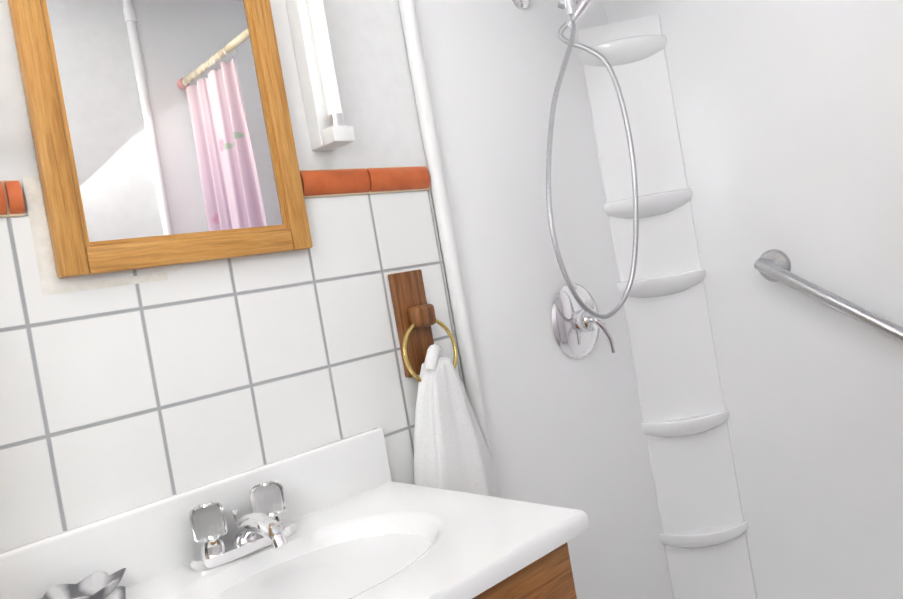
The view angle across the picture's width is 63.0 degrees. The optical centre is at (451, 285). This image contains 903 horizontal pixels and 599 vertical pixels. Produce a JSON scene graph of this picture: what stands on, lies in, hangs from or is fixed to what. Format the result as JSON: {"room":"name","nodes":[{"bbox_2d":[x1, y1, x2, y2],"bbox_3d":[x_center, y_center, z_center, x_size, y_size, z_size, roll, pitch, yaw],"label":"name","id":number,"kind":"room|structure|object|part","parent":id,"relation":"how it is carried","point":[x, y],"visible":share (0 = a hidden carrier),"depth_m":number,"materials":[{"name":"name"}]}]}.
{"room":"bathroom","nodes":[
{"label":"bathroom","id":0,"kind":"room"},
{"bbox_2d":[0,0,465,390],"bbox_3d":[-0.427,0.034,1.293,2.810,2.440,0.100,-11,1,-42],"label":"wall","id":1,"kind":"structure","parent":0,"point":[373,76],"depth_m":1.49,"materials":[{"name":"white paint"}]},
{"bbox_2d":[22,176,57,286],"bbox_3d":[-0.600,-0.079,1.074,0.022,0.162,0.001,-11,1,-42],"label":"trim","id":2,"kind":"structure","parent":1,"relation":"attached to","point":[40,231],"depth_m":1.07,"materials":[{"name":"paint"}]},
{"bbox_2d":[42,272,167,295],"bbox_3d":[-0.527,-0.003,1.130,0.184,0.012,0.001,-11,1,-42],"label":"trim","id":3,"kind":"structure","parent":1,"relation":"attached to","point":[77,287],"depth_m":1.12,"materials":[{"name":"paint"}]},
{"bbox_2d":[8,0,312,277],"bbox_3d":[-0.474,-0.375,1.213,0.428,0.680,0.024,-11,1,-42],"label":"mirror","id":4,"kind":"object","parent":1,"relation":"attached to","point":[162,132],"visible":0.98,"depth_m":1.19,"materials":[{"name":"brown wood"}]},
{"bbox_3d":[-0.615,-0.348,1.082,0.040,0.680,0.024,-11,1,-42],"label":"frame","id":5,"kind":"part","parent":4,"relation":"part of","materials":[{"name":"brown wood"}]},
{"bbox_3d":[-0.420,-0.059,1.217,0.348,0.040,0.024,-11,1,-42],"label":"frame","id":6,"kind":"part","parent":4,"relation":"part of","materials":[{"name":"brown wood"}]},
{"bbox_3d":[-0.333,-0.401,1.343,0.040,0.680,0.024,-11,1,-42],"label":"frame","id":7,"kind":"part","parent":4,"relation":"part of","materials":[{"name":"brown wood"}]},
{"bbox_2d":[0,427,394,598],"bbox_3d":[-0.366,0.384,1.204,0.658,0.133,0.022,-11,1,-42],"label":"backsplash","id":8,"kind":"structure","parent":1,"relation":"attached to","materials":[{"name":"white ceramic"}]},
{"bbox_2d":[0,166,430,217],"bbox_3d":[-0.709,-0.110,0.977,1.815,0.052,0.022,-11,1,-42],"label":"trim","id":9,"kind":"structure","parent":1,"relation":"attached to","point":[334,182],"depth_m":1.44,"materials":[{"name":"tile"}]},
{"bbox_2d":[0,190,463,552],"bbox_3d":[-0.591,0.600,0.993,1.815,1.390,0.008,-11,1,-42],"label":"wall tile","id":10,"kind":"structure","parent":1,"relation":"attached to","point":[123,398],"depth_m":1.21,"materials":[{"name":"white tile"}]},
{"bbox_2d":[388,269,501,497],"bbox_3d":[-0.011,0.245,1.501,0.217,0.567,0.085,-11,1,-42],"label":"towel ring","id":11,"kind":"object","parent":10,"relation":"attached to","point":[452,451],"visible":0.83,"depth_m":1.48,"materials":[{"name":"white fabric"}]},
{"bbox_2d":[413,355,501,497],"bbox_3d":[0.004,0.332,1.502,0.217,0.390,0.085,-11,1,-42],"label":"towel","id":12,"kind":"object","parent":11,"relation":"hanging from","point":[452,452],"depth_m":1.46,"materials":[{"name":"white fabric"}]},
{"bbox_2d":[286,0,354,150],"bbox_3d":[-0.267,-0.514,1.393,0.050,0.507,0.078,-11,1,-42],"label":"sconce","id":13,"kind":"object","parent":1,"relation":"attached to","point":[328,130],"visible":1,"depth_m":1.38,"materials":[{"name":"white plastic"}]},
{"bbox_2d":[398,0,495,471],"bbox_3d":[0.485,-0.176,1.048,0.042,2.550,1.554,-11,1,-42],"label":"trim","id":14,"kind":"structure","parent":1,"relation":"attached to","point":[440,199],"depth_m":1.58,"materials":[{"name":"white plastic"}]},
{"bbox_2d":[414,0,672,598],"bbox_3d":[0.267,-0.163,1.873,0.754,2.304,0.006,-11,1,-42],"label":"wall","id":15,"kind":"structure","parent":1,"relation":"attached to","point":[564,430],"depth_m":1.81,"materials":[{"name":"white"}]},
{"bbox_2d":[512,0,638,358],"bbox_3d":[0.366,-0.357,1.793,0.309,1.060,0.287,-11,1,-42],"label":"handheld shower","id":16,"kind":"object","parent":15,"relation":"attached to","point":[578,324],"visible":1,"depth_m":1.81,"materials":[{"name":"silver metal"}]},
{"bbox_3d":[0.232,-0.718,1.844,0.079,0.066,0.109,-11,1,-42],"label":"arm","id":17,"kind":"part","parent":16,"relation":"part of"},
{"bbox_3d":[0.334,0.088,1.856,0.192,0.192,0.056,-11,1,-42],"label":"valve plate","id":18,"kind":"part","parent":16,"relation":"part of","materials":[{"name":"silver metal"}]},
{"bbox_3d":[0.365,-0.752,1.808,0.104,0.164,0.142,-11,1,-42],"label":"handle","id":19,"kind":"part","parent":16,"relation":"part of","materials":[{"name":"silver metal"}]},
{"bbox_3d":[0.376,0.121,1.839,0.054,0.104,0.043,-11,1,-42],"label":"valve lever","id":20,"kind":"part","parent":16,"relation":"part of","materials":[{"name":"silver metal"}]},
{"bbox_3d":[0.324,1.182,0.712,2.810,0.060,1.720,-11,1,-42],"label":"floor","id":21,"kind":"structure","parent":0,"visible":0},
{"bbox_2d":[0,427,588,598],"bbox_3d":[-0.163,0.757,1.003,0.735,0.933,0.512,-11,1,-42],"label":"bathroom vanity","id":22,"kind":"object","parent":21,"relation":"on","point":[346,518],"visible":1,"depth_m":1.10,"materials":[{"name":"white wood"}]},
{"bbox_2d":[188,480,297,571],"bbox_3d":[-0.299,0.366,1.124,0.172,0.091,0.159,-11,1,-42],"label":"faucet","id":23,"kind":"object","parent":22,"relation":"on","point":[260,534],"depth_m":1.12,"materials":[{"name":"silver metal"}]},
{"bbox_3d":[0.979,0.961,1.333,0.758,0.135,1.516,-11,1,-42],"label":"shower pan","id":24,"kind":"object","parent":21,"relation":"on","visible":0},
{"bbox_2d":[577,14,756,598],"bbox_3d":[0.593,0.103,2.009,0.168,1.663,0.172,-11,1,-42],"label":"corner shelf","id":25,"kind":"object","parent":24,"relation":"on","point":[685,430],"visible":0.92,"depth_m":2.01,"materials":[{"name":"white plastic"}]},
{"bbox_2d":[578,36,667,78],"bbox_3d":[0.468,-0.623,1.998,0.168,0.060,0.172,-11,1,-42],"label":"tray","id":26,"kind":"object","parent":25,"relation":"on","point":[627,55],"depth_m":1.99,"materials":[{"name":"white plastic"}]},
{"bbox_2d":[603,190,692,224],"bbox_3d":[0.539,-0.209,2.004,0.168,0.060,0.172,-11,1,-42],"label":"tray","id":27,"kind":"object","parent":25,"relation":"on","point":[657,207],"depth_m":2.00,"materials":[{"name":"white plastic"}]},
{"bbox_2d":[617,270,706,301],"bbox_3d":[0.577,0.008,2.007,0.168,0.060,0.172,-11,1,-42],"label":"tray","id":28,"kind":"object","parent":25,"relation":"on","point":[668,285],"depth_m":2.00,"materials":[{"name":"white plastic"}]},
{"bbox_2d":[640,409,729,438],"bbox_3d":[0.643,0.392,2.013,0.168,0.060,0.172,-11,1,-42],"label":"tray","id":29,"kind":"object","parent":25,"relation":"on","point":[700,423],"depth_m":2.00,"materials":[{"name":"white plastic"}]},
{"bbox_2d":[659,514,748,548],"bbox_3d":[0.696,0.698,2.017,0.168,0.060,0.172,-11,1,-42],"label":"tray","id":30,"kind":"object","parent":25,"relation":"on","point":[726,533],"depth_m":2.01,"materials":[{"name":"white plastic"}]},
{"bbox_3d":[1.130,-0.238,1.569,0.100,2.440,1.620,-11,1,-42],"label":"wall","id":31,"kind":"structure","parent":0,"visible":0},
{"bbox_2d":[604,0,902,598],"bbox_3d":[1.047,-0.293,1.570,0.006,2.304,1.520,-11,1,-42],"label":"wall","id":32,"kind":"structure","parent":31,"relation":"attached to","point":[789,115],"depth_m":1.82,"materials":[{"name":"white"}]},
{"bbox_2d":[754,249,902,342],"bbox_3d":[1.006,0.104,1.643,0.064,0.445,0.624,-11,1,-42],"label":"grab rail","id":33,"kind":"object","parent":32,"relation":"attached to","point":[773,265],"visible":0.98,"depth_m":1.74,"materials":[{"name":"metal"}]}
]}

